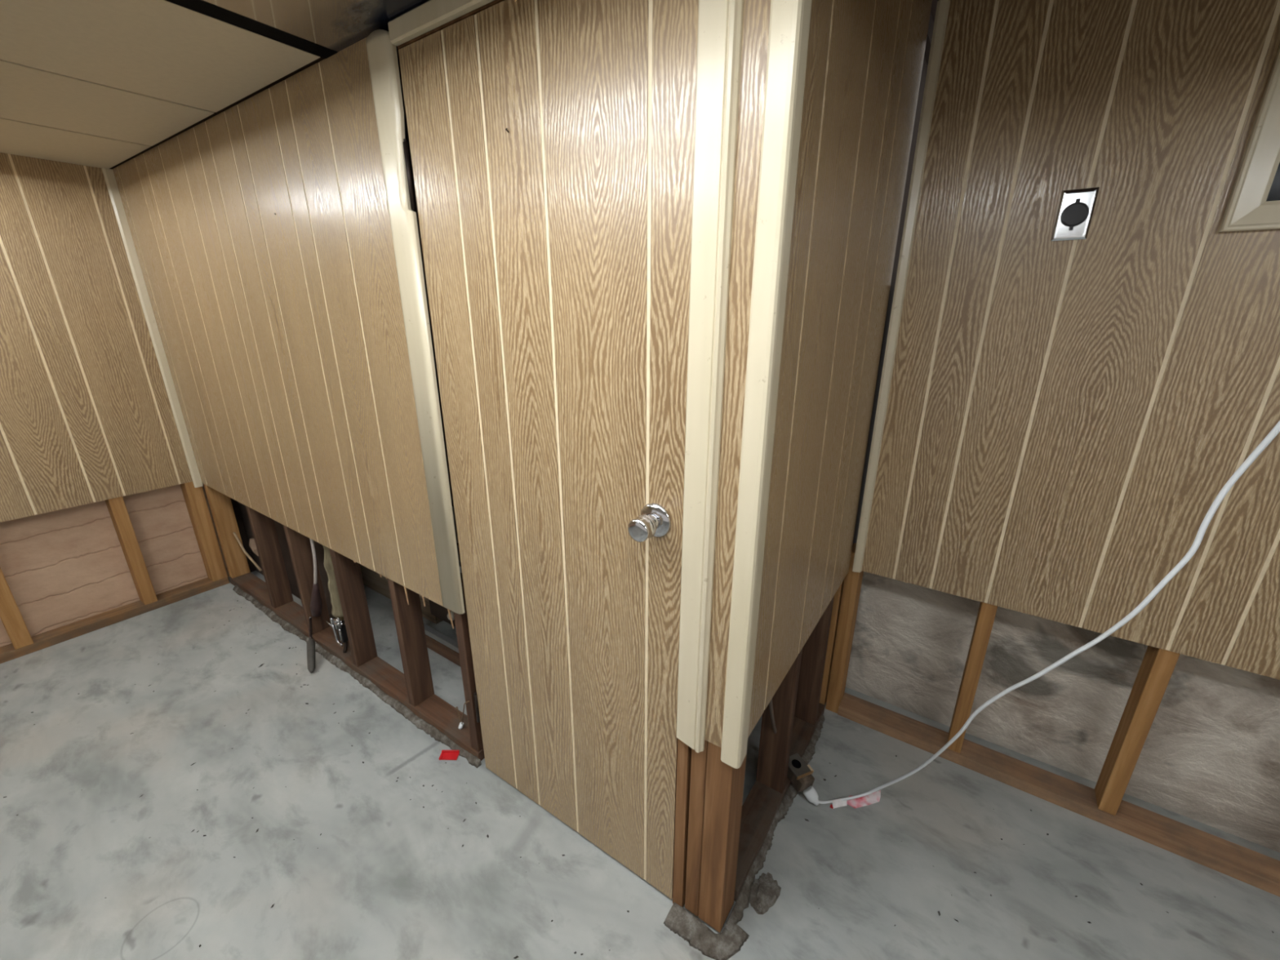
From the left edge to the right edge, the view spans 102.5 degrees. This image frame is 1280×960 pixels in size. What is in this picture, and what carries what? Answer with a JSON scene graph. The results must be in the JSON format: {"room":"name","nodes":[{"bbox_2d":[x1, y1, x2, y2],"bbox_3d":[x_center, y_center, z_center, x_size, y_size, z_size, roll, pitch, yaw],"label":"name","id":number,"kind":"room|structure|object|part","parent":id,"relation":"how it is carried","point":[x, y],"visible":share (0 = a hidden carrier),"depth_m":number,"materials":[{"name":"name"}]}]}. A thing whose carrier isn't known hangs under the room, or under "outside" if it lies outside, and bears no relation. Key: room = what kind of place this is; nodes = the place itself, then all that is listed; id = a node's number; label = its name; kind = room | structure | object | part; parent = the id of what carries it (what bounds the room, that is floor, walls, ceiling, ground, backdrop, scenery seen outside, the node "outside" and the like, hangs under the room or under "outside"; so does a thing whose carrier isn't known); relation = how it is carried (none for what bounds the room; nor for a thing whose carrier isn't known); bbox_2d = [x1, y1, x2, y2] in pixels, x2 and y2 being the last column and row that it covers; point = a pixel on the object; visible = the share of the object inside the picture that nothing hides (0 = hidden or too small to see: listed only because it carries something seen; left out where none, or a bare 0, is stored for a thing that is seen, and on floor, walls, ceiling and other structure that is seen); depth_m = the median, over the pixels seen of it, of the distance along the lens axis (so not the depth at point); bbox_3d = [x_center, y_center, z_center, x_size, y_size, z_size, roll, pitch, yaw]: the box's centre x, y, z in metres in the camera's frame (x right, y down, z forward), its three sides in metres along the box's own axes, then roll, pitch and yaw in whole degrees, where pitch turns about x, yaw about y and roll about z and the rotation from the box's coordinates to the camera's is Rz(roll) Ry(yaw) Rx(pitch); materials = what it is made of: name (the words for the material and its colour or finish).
{"room":"damaged room","nodes":[
{"label":"damaged room","id":0,"kind":"room"},
{"bbox_2d":[0,152,192,522],"bbox_3d":[-3.574,-0.152,0.909,0.006,1.479,4.196,12,22,32],"label":"wall","id":1,"kind":"structure","parent":0,"point":[86,416],"depth_m":2.31,"materials":[{"name":"brown wood"}]},
{"bbox_2d":[102,168,203,487],"bbox_3d":[-2.390,-0.679,2.542,0.012,1.511,0.034,12,22,32],"label":"trim","id":2,"kind":"structure","parent":1,"relation":"attached to","point":[108,175],"depth_m":2.50,"materials":[{"name":"beige paint"}]},
{"bbox_2d":[0,483,229,647],"bbox_3d":[-3.715,0.032,1.074,0.152,2.300,4.600,12,22,32],"label":"wall","id":3,"kind":"structure","parent":0,"point":[61,567],"depth_m":2.56,"materials":[{"name":"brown wood"}]},
{"bbox_2d":[0,0,324,168],"bbox_3d":[-2.966,-0.677,0.112,2.214,0.030,4.550,12,22,32],"label":"ceiling","id":4,"kind":"structure","parent":0,"point":[95,83],"depth_m":1.35,"materials":[{"name":"beige"}]},
{"bbox_2d":[112,0,770,747],"bbox_3d":[-1.088,-0.369,1.729,3.137,1.581,0.011,12,22,32],"label":"wall","id":5,"kind":"structure","parent":0,"point":[260,230],"depth_m":1.67,"materials":[{"name":"brown wood"}]},
{"bbox_2d":[164,0,337,58],"bbox_3d":[-2.022,-0.474,-0.488,0.059,0.029,4.530,12,22,32],"label":"trim","id":6,"kind":"structure","parent":5,"relation":"attached to","point":[203,7],"depth_m":1.13,"materials":[{"name":"black"}]},
{"bbox_2d":[309,537,322,617],"bbox_3d":[-1.472,0.377,2.294,0.155,0.566,0.048,12,22,32],"label":"cable","id":7,"kind":"object","parent":5,"relation":"hanging from","point":[316,605],"visible":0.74,"depth_m":2.34,"materials":[{"name":"black rubber"}]},
{"bbox_2d":[322,545,343,620],"bbox_3d":[-1.320,0.361,2.210,0.100,0.545,0.071,7,20,20],"label":"pipe","id":8,"kind":"object","parent":5,"relation":"attached to","point":[336,611],"visible":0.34,"depth_m":2.21,"materials":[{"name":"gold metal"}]},
{"bbox_2d":[326,617,348,653],"bbox_3d":[-1.359,0.682,2.332,0.118,0.197,0.058,12,22,32],"label":"valve","id":9,"kind":"object","parent":8,"relation":"attached to","point":[340,624],"visible":0.85,"depth_m":2.31,"materials":[{"name":"silver metal"}]},
{"bbox_2d":[365,29,465,613],"bbox_3d":[-0.588,-0.296,1.381,0.104,1.482,0.016,12,22,32],"label":"trim","id":10,"kind":"structure","parent":5,"relation":"attached to","point":[382,55],"depth_m":1.32,"materials":[{"name":"beige paint"}]},
{"bbox_2d":[387,0,493,46],"bbox_3d":[-0.227,-0.905,0.918,0.758,0.040,0.016,12,22,32],"label":"trim","id":11,"kind":"structure","parent":5,"relation":"attached to","point":[430,15],"depth_m":1.05,"materials":[{"name":"beige paint"}]},
{"bbox_2d":[397,0,504,48],"bbox_3d":[-0.199,-0.919,0.963,0.764,0.040,0.086,12,22,32],"label":"trim","id":12,"kind":"structure","parent":5,"relation":"attached to","point":[475,11],"depth_m":1.04,"materials":[{"name":"beige wood"}]},
{"bbox_2d":[398,0,698,898],"bbox_3d":[-0.243,0.097,1.253,0.778,2.061,0.107,12,22,32],"label":"door","id":13,"kind":"structure","parent":5,"relation":"in","point":[552,142],"depth_m":1.13,"materials":[{"name":"brown wood"}]},
{"bbox_3d":[0.010,0.094,1.040,0.051,0.051,0.061,12,22,32],"label":"knob","id":14,"kind":"part","parent":13,"relation":"part of","materials":[{"name":"silver metal"}]},
{"bbox_2d":[675,0,743,752],"bbox_3d":[0.114,-0.120,0.933,0.068,1.538,0.018,12,22,32],"label":"trim","id":15,"kind":"structure","parent":5,"relation":"attached to","point":[720,22],"depth_m":0.88,"materials":[{"name":"beige paint"}]},
{"bbox_2d":[201,0,938,52],"bbox_3d":[0.485,-0.267,-1.416,5.147,0.236,5.800,12,22,32],"label":"ceiling","id":16,"kind":"structure","parent":0,"point":[335,25],"depth_m":1.09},
{"bbox_2d":[230,11,933,619],"bbox_3d":[-0.687,-0.433,2.472,3.300,2.300,1.550,12,22,32],"label":"wall","id":17,"kind":"structure","parent":0,"point":[239,508],"depth_m":2.12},
{"bbox_2d":[248,537,258,555],"bbox_3d":[-2.110,0.371,2.819,0.122,0.100,0.029,10,21,27],"label":"scrap","id":18,"kind":"object","parent":17,"relation":"attached to","point":[252,545],"visible":0.53,"depth_m":2.81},
{"bbox_2d":[397,48,484,757],"bbox_3d":[-0.521,-0.012,1.516,0.030,2.110,0.071,12,22,32],"label":"trim","id":19,"kind":"structure","parent":17,"relation":"attached to","point":[397,49],"depth_m":1.38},
{"bbox_2d":[672,737,691,906],"bbox_3d":[0.128,0.135,1.082,0.028,2.110,0.095,12,22,32],"label":"trim","id":20,"kind":"structure","parent":17,"relation":"attached to","point":[684,751],"depth_m":1.28,"materials":[{"name":"brown wood"}]},
{"bbox_2d":[0,506,1279,959],"bbox_3d":[-0.391,1.676,-0.005,7.800,0.120,7.000,12,22,32],"label":"floor","id":21,"kind":"structure","parent":0,"point":[385,877],"depth_m":1.53,"materials":[{"name":"concrete"}]},
{"bbox_2d":[0,577,229,663],"bbox_3d":[-3.615,1.124,1.368,0.088,0.042,4.200,12,22,32],"label":"plate","id":22,"kind":"object","parent":21,"relation":"on","point":[42,641],"visible":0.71,"depth_m":2.59,"materials":[{"name":"brown wood"}]},
{"bbox_2d":[0,567,33,649],"bbox_3d":[-2.872,0.448,2.285,0.088,0.658,0.058,12,22,32],"label":"stud","id":23,"kind":"object","parent":22,"relation":"on","point":[11,616],"visible":1,"depth_m":2.32,"materials":[{"name":"brown wood"}]},
{"bbox_2d":[105,496,157,604],"bbox_3d":[-2.620,0.331,2.635,0.088,0.658,0.052,12,22,32],"label":"stud","id":24,"kind":"object","parent":22,"relation":"on","point":[117,510],"visible":0.76,"depth_m":2.62,"materials":[{"name":"brown wood"}]},
{"bbox_2d":[180,481,227,581],"bbox_3d":[-2.448,0.251,2.873,0.088,0.658,0.069,12,22,32],"label":"stud","id":25,"kind":"object","parent":22,"relation":"on","point":[194,497],"visible":0.76,"depth_m":2.86,"materials":[{"name":"brown wood"}]},
{"bbox_2d":[306,616,315,672],"bbox_3d":[-1.502,0.741,2.343,0.033,0.135,0.290,-10,21,-27],"label":"tool","id":26,"kind":"object","parent":21,"relation":"on","point":[310,643],"visible":0.98,"depth_m":2.30,"materials":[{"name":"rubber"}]},
{"bbox_3d":[-1.472,0.784,2.298,0.033,0.082,0.163,-10,21,-27],"label":"handle","id":27,"kind":"part","parent":26,"relation":"part of","materials":[{"name":"grey rubber"}]},
{"bbox_2d":[229,572,484,760],"bbox_3d":[-1.451,0.769,2.434,2.202,0.042,0.094,12,22,32],"label":"plate","id":28,"kind":"object","parent":21,"relation":"on","point":[433,710],"visible":0.6,"depth_m":2.20,"materials":[{"name":"brown wood"}]},
{"bbox_2d":[203,484,250,577],"bbox_3d":[-2.343,0.241,2.904,0.043,0.658,0.090,12,22,32],"label":"stud","id":29,"kind":"object","parent":28,"relation":"on","point":[220,504],"visible":0.71,"depth_m":2.90,"materials":[{"name":"brown wood"}]},
{"bbox_2d":[232,532,262,571],"bbox_3d":[-2.168,0.394,2.832,0.238,0.179,0.014,11,22,30],"label":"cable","id":30,"kind":"object","parent":28,"relation":"on","point":[233,533],"visible":0.98,"depth_m":2.84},
{"bbox_2d":[245,506,293,608],"bbox_3d":[-1.888,0.341,2.609,0.038,0.658,0.090,12,22,32],"label":"stud","id":31,"kind":"object","parent":28,"relation":"on","point":[263,527],"visible":0.74,"depth_m":2.61,"materials":[{"name":"brown wood"}]},
{"bbox_2d":[283,524,330,634],"bbox_3d":[-1.556,0.413,2.394,0.038,0.658,0.090,12,22,32],"label":"stud","id":32,"kind":"object","parent":28,"relation":"on","point":[300,548],"visible":0.48,"depth_m":2.38,"materials":[{"name":"brown wood"}]},
{"bbox_2d":[328,548,377,666],"bbox_3d":[-1.218,0.488,2.175,0.038,0.658,0.090,12,22,32],"label":"stud","id":33,"kind":"object","parent":28,"relation":"on","point":[348,573],"visible":0.74,"depth_m":2.18,"materials":[{"name":"brown wood"}]},
{"bbox_2d":[386,577,434,706],"bbox_3d":[-0.873,0.563,1.951,0.038,0.658,0.090,12,22,32],"label":"stud","id":34,"kind":"object","parent":28,"relation":"on","point":[409,623],"visible":0.76,"depth_m":1.95,"materials":[{"name":"brown wood"}]},
{"bbox_2d":[425,634,460,666],"bbox_3d":[-0.793,0.799,2.304,0.750,0.070,0.040,12,22,32],"label":"rail","id":35,"kind":"object","parent":34,"relation":"attached to","point":[435,646],"visible":0.03,"depth_m":2.35,"materials":[{"name":"brown wood"}]},
{"bbox_2d":[423,542,462,653],"bbox_3d":[-0.766,0.535,2.257,0.750,0.460,0.133,12,22,32],"label":"base cabinet","id":36,"kind":"object","parent":35,"relation":"on","point":[437,610],"visible":0.12,"depth_m":2.39,"materials":[{"name":"brown wood"}]},
{"bbox_3d":[-0.732,0.520,2.303,0.750,0.460,0.015,12,22,32],"label":"panel","id":37,"kind":"part","parent":36,"relation":"part of","materials":[{"name":"beige wood"}]},
{"bbox_3d":[-0.881,0.636,2.413,0.044,0.044,0.040,12,22,32],"label":"knob","id":38,"kind":"part","parent":36,"relation":"part of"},
{"bbox_2d":[454,700,469,729],"bbox_3d":[-0.635,0.832,1.839,0.020,0.222,0.179,-14,23,-36],"label":"scrap","id":39,"kind":"object","parent":28,"relation":"on","point":[461,723],"visible":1,"depth_m":1.90,"materials":[{"name":"white plastic"}]},
{"bbox_2d":[453,577,483,751],"bbox_3d":[-0.559,0.632,1.748,0.040,0.658,0.090,12,22,32],"label":"stud","id":40,"kind":"object","parent":28,"relation":"on","point":[460,620],"visible":0.29,"depth_m":1.71,"materials":[{"name":"brown wood"}]},
{"bbox_2d":[232,584,481,768],"bbox_3d":[-1.443,0.804,2.359,2.120,0.024,0.032,12,22,32],"label":"ridge","id":41,"kind":"object","parent":21,"relation":"on","point":[399,707],"visible":0.96,"depth_m":2.16,"materials":[{"name":"grey concrete"}]},
{"bbox_2d":[360,564,442,623],"bbox_3d":[-1.416,0.505,2.833,0.950,0.290,0.040,12,22,32],"label":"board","id":42,"kind":"object","parent":21,"relation":"on","point":[372,580],"visible":0.17,"depth_m":2.84,"materials":[{"name":"brown wood"}]},
{"bbox_2d":[438,750,459,759],"bbox_3d":[-0.683,0.985,1.839,0.064,0.016,0.033,1,19,2],"label":"clip","id":43,"kind":"object","parent":21,"relation":"on","point":[446,754],"visible":1,"depth_m":1.84,"materials":[{"name":"red plastic"}]},
{"bbox_2d":[3,608,1274,959],"bbox_3d":[-0.577,1.075,1.583,4.166,0.006,2.181,12,22,32],"label":"debris","id":44,"kind":"object","parent":21,"relation":"on","point":[487,836],"depth_m":1.58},
{"bbox_2d":[684,739,707,915],"bbox_3d":[0.162,0.805,1.284,0.039,0.688,0.094,12,22,32],"label":"stud","id":45,"kind":"object","parent":21,"relation":"on","point":[699,760],"visible":0.37,"depth_m":1.26,"materials":[{"name":"brown wood"}]},
{"bbox_2d":[663,902,750,959],"bbox_3d":[0.171,1.158,1.327,0.198,0.015,0.109,12,22,32],"label":"ridge","id":46,"kind":"object","parent":21,"relation":"on","point":[723,945],"visible":1,"depth_m":1.31,"materials":[{"name":"grey concrete"}]},
{"bbox_2d":[697,741,747,932],"bbox_3d":[0.203,0.815,1.252,0.063,0.688,0.086,12,22,32],"label":"stud","id":47,"kind":"object","parent":21,"relation":"on","point":[724,785],"visible":0.66,"depth_m":1.24,"materials":[{"name":"brown wood"}]},
{"bbox_2d":[733,776,791,901],"bbox_3d":[0.340,1.065,1.563,0.099,0.042,0.449,12,22,32],"label":"plate","id":48,"kind":"object","parent":21,"relation":"on","point":[761,805],"depth_m":1.56,"materials":[{"name":"brown wood"}]},
{"bbox_2d":[748,872,781,914],"bbox_3d":[0.341,1.131,1.409,0.075,0.015,0.114,12,22,32],"label":"crumb","id":49,"kind":"object","parent":21,"relation":"on","point":[765,891],"visible":1,"depth_m":1.40,"materials":[{"name":"grey concrete"}]},
{"bbox_2d":[724,713,824,933],"bbox_3d":[0.479,1.041,1.659,0.033,0.026,0.880,12,22,32],"label":"ridge","id":50,"kind":"object","parent":21,"relation":"on","point":[742,902],"visible":0.87,"depth_m":1.53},
{"bbox_2d":[789,702,825,757],"bbox_3d":[0.612,0.943,1.927,0.086,0.042,0.315,12,22,32],"label":"plate","id":51,"kind":"object","parent":21,"relation":"on","point":[802,733],"depth_m":1.89,"materials":[{"name":"brown wood"}]},
{"bbox_2d":[755,648,802,793],"bbox_3d":[0.432,0.687,1.588,0.090,0.658,0.038,12,22,32],"label":"stud","id":52,"kind":"object","parent":51,"relation":"on","point":[774,752],"visible":0.51,"depth_m":1.61,"materials":[{"name":"brown wood"}]},
{"bbox_2d":[786,753,814,791],"bbox_3d":[0.530,0.967,1.701,0.081,0.065,0.094,-9,20,-24],"label":"junction box","id":53,"kind":"object","parent":51,"relation":"on","point":[799,773],"visible":0.95,"depth_m":1.68,"materials":[{"name":"metal"}]},
{"bbox_2d":[768,698,777,733],"bbox_3d":[0.412,0.719,1.552,0.031,0.539,0.256,15,24,38],"label":"cable","id":54,"kind":"object","parent":53,"relation":"attached to","point":[771,706],"visible":0.41,"depth_m":1.52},
{"bbox_2d":[791,759,800,768],"bbox_3d":[0.518,0.940,1.699,0.031,0.002,0.031,-4,28,-26],"label":"socket","id":55,"kind":"object","parent":53,"relation":"attached to","point":[796,763],"depth_m":1.70,"materials":[{"name":"black plastic"}]},
{"bbox_3d":[0.520,0.944,1.699,0.062,0.006,0.070,-4,28,-26],"label":"plate","id":56,"kind":"part","parent":53,"relation":"part of","materials":[{"name":"grey metal"}]},
{"bbox_2d":[794,595,834,724],"bbox_3d":[0.628,0.596,1.861,0.090,0.658,0.038,12,22,32],"label":"stud","id":57,"kind":"object","parent":51,"relation":"on","point":[815,649],"visible":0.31,"depth_m":1.87,"materials":[{"name":"brown wood"}]},
{"bbox_2d":[819,579,844,704],"bbox_3d":[0.746,0.573,1.977,0.022,0.688,0.062,12,22,32],"label":"stud","id":58,"kind":"object","parent":21,"relation":"on","point":[837,596],"visible":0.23,"depth_m":1.97,"materials":[{"name":"brown wood"}]},
{"bbox_2d":[825,542,863,713],"bbox_3d":[0.790,0.581,1.973,0.048,0.700,0.090,12,22,32],"label":"stud","id":59,"kind":"object","parent":21,"relation":"on","point":[852,582],"visible":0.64,"depth_m":1.94,"materials":[{"name":"brown wood"}]},
{"bbox_2d":[830,790,880,808],"bbox_3d":[0.704,1.041,1.669,0.187,0.020,0.038,-4,19,-13],"label":"tag","id":60,"kind":"object","parent":21,"relation":"on","point":[873,797],"visible":0.98,"depth_m":1.67,"materials":[{"name":"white paper"}]},
{"bbox_2d":[837,692,1279,897],"bbox_3d":[2.276,1.219,1.112,3.556,0.042,0.094,12,22,32],"label":"plate","id":61,"kind":"object","parent":21,"relation":"on","point":[1251,867],"visible":1,"depth_m":1.65,"materials":[{"name":"brown wood"}]},
{"bbox_2d":[946,601,997,753],"bbox_3d":[1.133,0.635,1.746,0.042,0.658,0.086,12,22,32],"label":"stud","id":62,"kind":"object","parent":61,"relation":"on","point":[986,614],"visible":0.67,"depth_m":1.71,"materials":[{"name":"brown wood"}]},
{"bbox_2d":[1094,645,1180,815],"bbox_3d":[1.475,0.710,1.524,0.042,0.658,0.086,12,22,32],"label":"stud","id":63,"kind":"object","parent":61,"relation":"on","point":[1157,665],"visible":0.76,"depth_m":1.51,"materials":[{"name":"brown wood"}]},
{"bbox_2d":[747,0,932,737],"bbox_3d":[0.474,-0.336,1.206,0.006,1.736,0.932,13,22,33],"label":"wall","id":64,"kind":"structure","parent":0,"point":[864,60],"depth_m":1.13,"materials":[{"name":"brown wood"}]},
{"bbox_2d":[720,0,812,768],"bbox_3d":[0.209,-0.111,0.893,0.044,1.530,0.050,12,22,32],"label":"trim","id":65,"kind":"structure","parent":64,"relation":"attached to","point":[789,20],"depth_m":0.83,"materials":[{"name":"beige paint"}]},
{"bbox_2d":[803,420,1279,805],"bbox_3d":[0.785,0.160,0.991,0.252,2.117,0.884,-6,20,-18],"label":"cable","id":66,"kind":"object","parent":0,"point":[810,793],"visible":1,"depth_m":0.96,"materials":[{"name":"white plastic"}]},
{"bbox_2d":[845,571,1279,852],"bbox_3d":[2.382,0.420,1.046,3.600,1.600,0.165,12,22,32],"label":"wall","id":67,"kind":"structure","parent":0,"point":[1210,754],"depth_m":1.71,"materials":[{"name":"grey concrete"}]},
{"bbox_2d":[862,0,1279,679],"bbox_3d":[2.245,-0.160,0.618,3.578,1.689,0.006,12,22,32],"label":"wall","id":68,"kind":"structure","parent":0,"point":[1064,420],"depth_m":1.31,"materials":[{"name":"brown wood"}]},
{"bbox_2d":[852,0,950,572],"bbox_3d":[0.774,-0.448,1.568,0.028,1.633,0.016,12,22,32],"label":"trim","id":69,"kind":"structure","parent":68,"relation":"attached to","point":[943,6],"depth_m":1.50,"materials":[{"name":"beige paint"}]},
{"bbox_2d":[1050,186,1099,241],"bbox_3d":[1.083,-0.661,1.279,0.071,0.115,0.009,12,21,32],"label":"wall outlet","id":70,"kind":"object","parent":68,"relation":"attached to","point":[1076,206],"visible":1,"depth_m":1.28,"materials":[{"name":"metal"}]},
{"bbox_2d":[1060,198,1088,230],"bbox_3d":[1.081,-0.660,1.276,0.055,0.071,0.003,12,21,32],"label":"receptacle","id":71,"kind":"object","parent":70,"relation":"attached to","point":[1076,213],"depth_m":1.28,"materials":[{"name":"plastic"}]},
{"bbox_2d":[1218,44,1279,232],"bbox_3d":[1.720,-0.759,0.800,0.996,0.610,0.051,12,22,32],"label":"window","id":72,"kind":"structure","parent":68,"relation":"in","point":[1254,202],"depth_m":1.10,"materials":[{"name":"beige paint"}]},
{"bbox_3d":[1.734,-0.765,0.818,0.883,0.496,0.004,12,22,32],"label":"pane","id":73,"kind":"part","parent":72,"relation":"part of","materials":[{"name":"clear glass"}]}
]}

